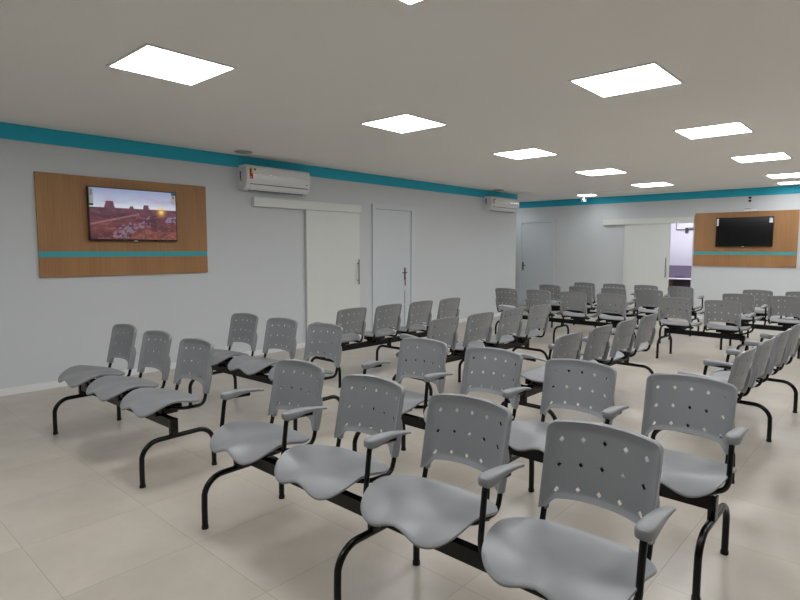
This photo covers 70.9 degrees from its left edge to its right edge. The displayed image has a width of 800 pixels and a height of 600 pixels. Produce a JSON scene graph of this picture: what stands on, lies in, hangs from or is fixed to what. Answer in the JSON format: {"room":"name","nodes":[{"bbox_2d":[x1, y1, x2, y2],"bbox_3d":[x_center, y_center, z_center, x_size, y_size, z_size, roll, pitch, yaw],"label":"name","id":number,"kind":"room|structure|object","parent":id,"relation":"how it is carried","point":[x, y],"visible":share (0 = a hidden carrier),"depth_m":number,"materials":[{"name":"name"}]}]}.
{"room":"hospital interior","nodes":[
{"label":"hospital interior","id":0,"kind":"room"},
{"bbox_2d":[0,138,516,388],"bbox_3d":[-2.441,-0.571,7.685,0.150,2.802,15.240,5,7,42],"label":"wall","id":1,"kind":"structure","parent":0,"point":[49,326],"depth_m":7.48,"materials":[{"name":"paint"}]},
{"bbox_2d":[34,171,207,277],"bbox_3d":[-3.202,-0.860,6.679,0.029,1.119,1.940,5,7,42],"label":"wall panel","id":2,"kind":"object","parent":1,"relation":"attached to","point":[65,249],"visible":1,"depth_m":6.43,"materials":[{"name":"brown wood"}]},
{"bbox_2d":[86,186,176,241],"bbox_3d":[-3.150,-1.000,6.655,0.063,0.611,1.020,5,7,42],"label":"television","id":3,"kind":"object","parent":2,"relation":"attached to","point":[114,214],"visible":1,"depth_m":6.60,"materials":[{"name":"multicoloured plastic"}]},
{"bbox_2d":[0,335,363,396],"bbox_3d":[-3.943,0.944,6.037,0.015,0.075,10.290,5,7,42],"label":"baseboard","id":4,"kind":"structure","parent":1,"relation":"attached to","point":[53,384],"depth_m":6.20,"materials":[{"name":"white paint"}]},
{"bbox_2d":[0,122,517,199],"bbox_3d":[-2.324,-1.886,7.572,0.012,0.161,15.102,5,7,42],"label":"trim","id":5,"kind":"structure","parent":1,"relation":"attached to","point":[10,131],"depth_m":7.23,"materials":[{"name":"teal paint"}]},
{"bbox_2d":[238,164,309,195],"bbox_3d":[-1.775,-1.705,8.041,0.219,0.342,1.092,5,7,42],"label":"air conditioner","id":6,"kind":"object","parent":1,"relation":"attached to","point":[250,177],"visible":1,"depth_m":7.90,"materials":[{"name":"plastic"}]},
{"bbox_2d":[251,197,360,342],"bbox_3d":[-1.356,-0.392,8.712,0.106,2.240,2.070,5,7,42],"label":"door","id":7,"kind":"structure","parent":1,"relation":"in","point":[332,230],"depth_m":8.95,"materials":[{"name":"white laminate"}]},
{"bbox_2d":[372,204,413,332],"bbox_3d":[-0.097,-0.535,10.118,0.074,2.300,1.095,5,7,42],"label":"door","id":8,"kind":"structure","parent":1,"relation":"in","point":[392,226],"depth_m":10.09,"materials":[{"name":"paint"}]},
{"bbox_2d":[424,313,500,326],"bbox_3d":[1.481,0.414,11.998,0.015,0.075,3.765,5,7,42],"label":"baseboard","id":9,"kind":"structure","parent":1,"relation":"attached to","point":[496,314],"depth_m":11.89,"materials":[{"name":"white paint"}]},
{"bbox_2d":[484,196,518,212],"bbox_3d":[2.268,-2.113,12.483,0.219,0.306,1.132,5,7,42],"label":"air conditioner","id":10,"kind":"object","parent":1,"relation":"attached to","point":[491,203],"visible":1,"depth_m":12.29,"materials":[{"name":"plastic"}]},
{"bbox_2d":[0,0,799,201],"bbox_3d":[3.054,-1.881,6.051,15.300,0.120,20.380,5,7,42],"label":"ceiling","id":11,"kind":"structure","parent":0,"point":[306,76],"depth_m":4.36,"materials":[{"name":"paint"}]},
{"bbox_2d":[106,43,236,85],"bbox_3d":[-1.599,-1.634,3.939,0.640,0.007,0.640,5,7,42],"label":"recessed light","id":12,"kind":"object","parent":11,"relation":"in","point":[150,60],"visible":1,"depth_m":3.90,"materials":[{"name":"white plastic"}]},
{"bbox_2d":[234,149,252,153],"bbox_3d":[-2.043,-1.937,7.337,0.250,0.016,0.250,5,7,42],"label":"ceiling speaker","id":13,"kind":"object","parent":11,"relation":"attached to","point":[242,151],"visible":1,"depth_m":7.28,"materials":[{"name":"white plastic"}]},
{"bbox_2d":[236,151,251,153],"bbox_3d":[-2.043,-1.932,7.338,0.200,0.004,0.200,5,7,42],"label":"grille","id":14,"kind":"object","parent":13,"relation":"attached to","point":[242,152],"depth_m":7.36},
{"bbox_2d":[359,113,447,133],"bbox_3d":[0.040,-1.792,5.726,0.640,0.007,0.640,5,7,42],"label":"recessed light","id":15,"kind":"object","parent":11,"relation":"in","point":[402,123],"visible":1,"depth_m":5.68,"materials":[{"name":"white plastic"}]},
{"bbox_2d":[396,0,426,6],"bbox_3d":[0.072,-1.500,2.498,0.640,0.007,0.640,5,7,42],"label":"recessed light","id":16,"kind":"object","parent":11,"relation":"in","point":[409,3],"visible":1,"depth_m":2.89,"materials":[{"name":"white plastic"}]},
{"bbox_2d":[401,0,419,3],"bbox_3d":[0.072,-1.500,2.498,0.600,0.006,0.600,5,7,42],"label":"diffuser","id":17,"kind":"object","parent":16,"relation":"attached to","point":[402,1],"depth_m":2.88,"materials":[{"name":"white plastic"}]},
{"bbox_2d":[492,148,558,159],"bbox_3d":[1.673,-1.951,7.505,0.640,0.007,0.640,5,7,42],"label":"recessed light","id":18,"kind":"object","parent":11,"relation":"in","point":[530,152],"visible":1,"depth_m":7.45,"materials":[{"name":"white plastic"}]},
{"bbox_2d":[577,194,597,195],"bbox_3d":[4.394,-2.461,13.194,0.380,0.007,0.380,5,7,42],"label":"recessed light","id":19,"kind":"object","parent":11,"relation":"in","point":[583,194],"visible":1,"depth_m":13.23,"materials":[{"name":"white plastic"}]},
{"bbox_2d":[575,168,627,175],"bbox_3d":[3.313,-2.107,9.263,0.640,0.007,0.640,5,7,42],"label":"recessed light","id":20,"kind":"object","parent":11,"relation":"in","point":[609,170],"visible":1,"depth_m":9.27,"materials":[{"name":"white plastic"}]},
{"bbox_2d":[568,61,684,97],"bbox_3d":[1.719,-1.657,4.264,0.640,0.007,0.640,5,7,42],"label":"recessed light","id":21,"kind":"object","parent":11,"relation":"in","point":[652,75],"visible":1,"depth_m":4.22,"materials":[{"name":"white plastic"}]},
{"bbox_2d":[630,182,673,186],"bbox_3d":[4.960,-2.265,11.043,0.640,0.007,0.640,5,7,42],"label":"recessed light","id":22,"kind":"object","parent":11,"relation":"in","point":[656,183],"visible":1,"depth_m":10.97,"materials":[{"name":"white plastic"}]},
{"bbox_2d":[673,121,753,138],"bbox_3d":[3.367,-1.814,6.030,0.640,0.007,0.640,5,7,42],"label":"recessed light","id":23,"kind":"object","parent":11,"relation":"in","point":[738,127],"visible":1,"depth_m":5.99,"materials":[{"name":"white plastic"}]},
{"bbox_2d":[729,152,791,162],"bbox_3d":[5.001,-1.970,7.781,0.640,0.007,0.640,5,7,42],"label":"recessed light","id":24,"kind":"object","parent":11,"relation":"in","point":[781,155],"visible":1,"depth_m":7.74,"materials":[{"name":"white plastic"}]},
{"bbox_2d":[765,172,799,178],"bbox_3d":[6.680,-2.133,9.612,0.640,0.007,0.640,5,7,42],"label":"recessed light","id":25,"kind":"object","parent":11,"relation":"in","point":[785,175],"visible":1,"depth_m":9.61,"materials":[{"name":"white plastic"}]},
{"bbox_2d":[777,181,799,184],"bbox_3d":[7.420,-2.229,10.692,0.380,0.007,0.380,5,7,42],"label":"recessed light","id":26,"kind":"object","parent":11,"relation":"in","point":[793,182],"visible":1,"depth_m":10.63,"materials":[{"name":"white plastic"}]},
{"bbox_2d":[779,182,799,183],"bbox_3d":[7.420,-2.229,10.692,0.340,0.006,0.340,5,7,42],"label":"diffuser","id":27,"kind":"object","parent":26,"relation":"attached to","point":[779,182],"depth_m":10.64,"materials":[{"name":"white plastic"}]},
{"bbox_2d":[0,305,799,599],"bbox_3d":[3.049,1.029,6.314,15.300,0.120,20.380,5,7,42],"label":"floor","id":28,"kind":"structure","parent":0,"point":[77,522],"depth_m":3.31,"materials":[{"name":"ceramic"}]},
{"bbox_2d":[52,324,216,487],"bbox_3d":[-2.074,0.702,4.295,1.728,0.878,0.578,5,7,41],"label":"bench","id":29,"kind":"object","parent":28,"relation":"on","point":[140,396],"visible":0.99,"depth_m":4.16,"materials":[{"name":"grey plastic"}]},
{"bbox_2d":[188,313,342,430],"bbox_3d":[-1.263,0.627,5.142,1.728,0.878,0.578,4,7,40],"label":"bench","id":30,"kind":"object","parent":28,"relation":"on","point":[243,365],"visible":0.83,"depth_m":5.21,"materials":[{"name":"grey plastic"}]},
{"bbox_2d":[310,298,459,387],"bbox_3d":[-0.094,0.447,7.154,0.578,0.878,2.395,5,7,43],"label":"bench","id":31,"kind":"object","parent":28,"relation":"on","point":[420,310],"visible":0.66,"depth_m":6.85,"materials":[{"name":"grey plastic"}]},
{"bbox_2d":[201,359,675,599],"bbox_3d":[-0.088,0.865,2.529,2.395,0.878,0.578,5,7,42],"label":"bench","id":32,"kind":"object","parent":28,"relation":"on","point":[548,560],"visible":1,"depth_m":2.24,"materials":[{"name":"grey plastic"}]},
{"bbox_2d":[392,304,549,395],"bbox_3d":[0.889,0.528,6.273,0.578,0.878,2.395,5,7,44],"label":"bench","id":33,"kind":"object","parent":28,"relation":"on","point":[481,329],"visible":0.81,"depth_m":6.12,"materials":[{"name":"grey plastic"}]},
{"bbox_2d":[352,338,748,599],"bbox_3d":[0.664,0.792,3.356,2.395,0.878,0.578,5,7,42],"label":"bench","id":34,"kind":"object","parent":28,"relation":"on","point":[694,480],"visible":0.68,"depth_m":3.08,"materials":[{"name":"grey plastic"}]},
{"bbox_2d":[495,288,636,343],"bbox_3d":[2.621,0.272,9.135,2.323,0.878,0.578,5,7,42],"label":"bench","id":35,"kind":"object","parent":28,"relation":"on","point":[571,297],"visible":0.86,"depth_m":8.86,"materials":[{"name":"grey plastic"}]},
{"bbox_2d":[499,313,657,422],"bbox_3d":[1.782,0.617,5.306,0.578,0.878,2.395,5,7,42],"label":"bench","id":36,"kind":"object","parent":28,"relation":"on","point":[623,347],"visible":0.73,"depth_m":4.89,"materials":[{"name":"grey plastic"}]},
{"bbox_2d":[538,285,670,342],"bbox_3d":[3.600,0.188,10.080,2.348,0.878,0.578,5,7,42],"label":"bench","id":37,"kind":"object","parent":28,"relation":"on","point":[645,298],"visible":0.48,"depth_m":9.72,"materials":[{"name":"grey plastic"}]},
{"bbox_2d":[573,282,703,335],"bbox_3d":[4.517,0.124,10.812,2.371,0.878,0.578,5,7,42],"label":"bench","id":38,"kind":"object","parent":28,"relation":"on","point":[674,291],"visible":0.41,"depth_m":10.31,"materials":[{"name":"grey plastic"}]},
{"bbox_2d":[668,265,690,304],"bbox_3d":[7.047,-0.321,14.432,2.900,1.120,0.510,5,7,42],"label":"reception desk","id":39,"kind":"object","parent":28,"relation":"on","point":[674,270],"depth_m":14.44,"materials":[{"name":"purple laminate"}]},
{"bbox_2d":[669,278,690,279],"bbox_3d":[7.027,-0.549,14.389,2.900,0.018,0.450,5,7,42],"label":"countertop","id":40,"kind":"structure","parent":39,"relation":"on","point":[669,278],"depth_m":14.25,"materials":[{"name":"white paint"}]},
{"bbox_2d":[669,279,690,304],"bbox_3d":[7.144,-0.151,14.556,2.900,0.760,0.100,5,7,42],"label":"countertop","id":41,"kind":"structure","parent":39,"relation":"on","point":[684,283],"depth_m":14.39,"materials":[{"name":"grey"}]},
{"bbox_2d":[655,297,755,358],"bbox_3d":[4.157,0.404,7.708,0.578,0.878,1.205,-5,7,-45],"label":"bench","id":42,"kind":"object","parent":28,"relation":"on","point":[674,327],"visible":0.98,"depth_m":7.60,"materials":[{"name":"grey plastic"}]},
{"bbox_2d":[651,324,799,483],"bbox_3d":[2.788,0.680,4.631,0.578,0.878,2.455,5,7,44],"label":"bench","id":43,"kind":"object","parent":28,"relation":"on","point":[741,372],"visible":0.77,"depth_m":4.42,"materials":[{"name":"grey plastic"}]},
{"bbox_2d":[719,293,799,358],"bbox_3d":[5.454,0.343,8.406,1.205,0.878,0.578,5,7,44],"label":"bench","id":44,"kind":"object","parent":28,"relation":"on","point":[785,324],"visible":0.66,"depth_m":8.26,"materials":[{"name":"grey plastic"}]},
{"bbox_2d":[740,290,799,340],"bbox_3d":[6.255,0.269,9.243,1.133,0.878,0.578,5,7,42],"label":"bench","id":45,"kind":"object","parent":28,"relation":"on","point":[762,299],"visible":0.29,"depth_m":9.20,"materials":[{"name":"grey plastic"}]},
{"bbox_2d":[515,193,799,318],"bbox_3d":[7.852,-0.885,11.346,15.150,2.802,0.150,5,7,42],"label":"wall","id":46,"kind":"structure","parent":0,"point":[588,250],"depth_m":13.45,"materials":[{"name":"paint"}]},
{"bbox_2d":[518,219,554,305],"bbox_3d":[3.627,-0.979,15.031,1.050,2.310,0.074,5,7,42],"label":"door","id":47,"kind":"structure","parent":46,"relation":"in","point":[536,237],"depth_m":15.05,"materials":[{"name":"paint"}]},
{"bbox_2d":[603,217,694,313],"bbox_3d":[5.717,-0.778,13.125,2.040,2.238,0.106,5,7,42],"label":"door","id":48,"kind":"structure","parent":46,"relation":"in","point":[646,260],"depth_m":13.08,"materials":[{"name":"white laminate"}]},
{"bbox_2d":[519,185,799,207],"bbox_3d":[7.744,-2.198,11.218,15.000,0.161,0.012,5,7,42],"label":"trim","id":49,"kind":"structure","parent":46,"relation":"attached to","point":[794,189],"depth_m":12.67,"materials":[{"name":"teal paint"}]},
{"bbox_2d":[691,315,777,324],"bbox_3d":[9.887,0.653,9.519,9.200,0.075,0.015,5,7,42],"label":"baseboard","id":50,"kind":"structure","parent":46,"relation":"attached to","point":[698,316],"depth_m":11.71,"materials":[{"name":"white paint"}]},
{"bbox_2d":[693,210,799,267],"bbox_3d":[7.201,-1.274,11.782,1.885,1.147,0.029,5,7,42],"label":"wall panel","id":51,"kind":"object","parent":46,"relation":"attached to","point":[783,253],"visible":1,"depth_m":11.69,"materials":[{"name":"brown wood"}]},
{"bbox_2d":[715,216,773,246],"bbox_3d":[7.179,-1.418,11.726,1.040,0.616,0.063,5,7,42],"label":"television","id":52,"kind":"object","parent":51,"relation":"attached to","point":[734,231],"visible":1,"depth_m":11.69,"materials":[{"name":"black plastic"}]},
{"bbox_2d":[744,208,757,211],"bbox_3d":[7.255,-1.869,11.636,0.264,0.064,0.085,5,7,42],"label":"router","id":53,"kind":"object","parent":51,"relation":"on","point":[746,209],"visible":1,"depth_m":11.60,"materials":[{"name":"plastic"}]},
{"bbox_2d":[747,196,752,202],"bbox_3d":[7.265,-2.093,11.662,0.090,0.140,0.014,5,7,42],"label":"wall socket","id":54,"kind":"object","parent":46,"relation":"attached to","point":[750,198],"visible":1,"depth_m":11.66,"materials":[{"name":"paint"}]},
{"bbox_2d":[669,223,693,265],"bbox_3d":[6.817,-1.143,14.176,4.500,2.802,2.670,5,7,42],"label":"wall","id":55,"kind":"structure","parent":0,"point":[681,243],"depth_m":15.08,"materials":[{"name":"white paint"}]},
{"bbox_2d":[676,223,692,232],"bbox_3d":[8.252,-2.145,14.353,2.234,0.832,0.050,5,7,42],"label":"conduit","id":56,"kind":"object","parent":55,"relation":"attached to","point":[685,229],"visible":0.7,"depth_m":14.94,"materials":[{"name":"grey metal"}]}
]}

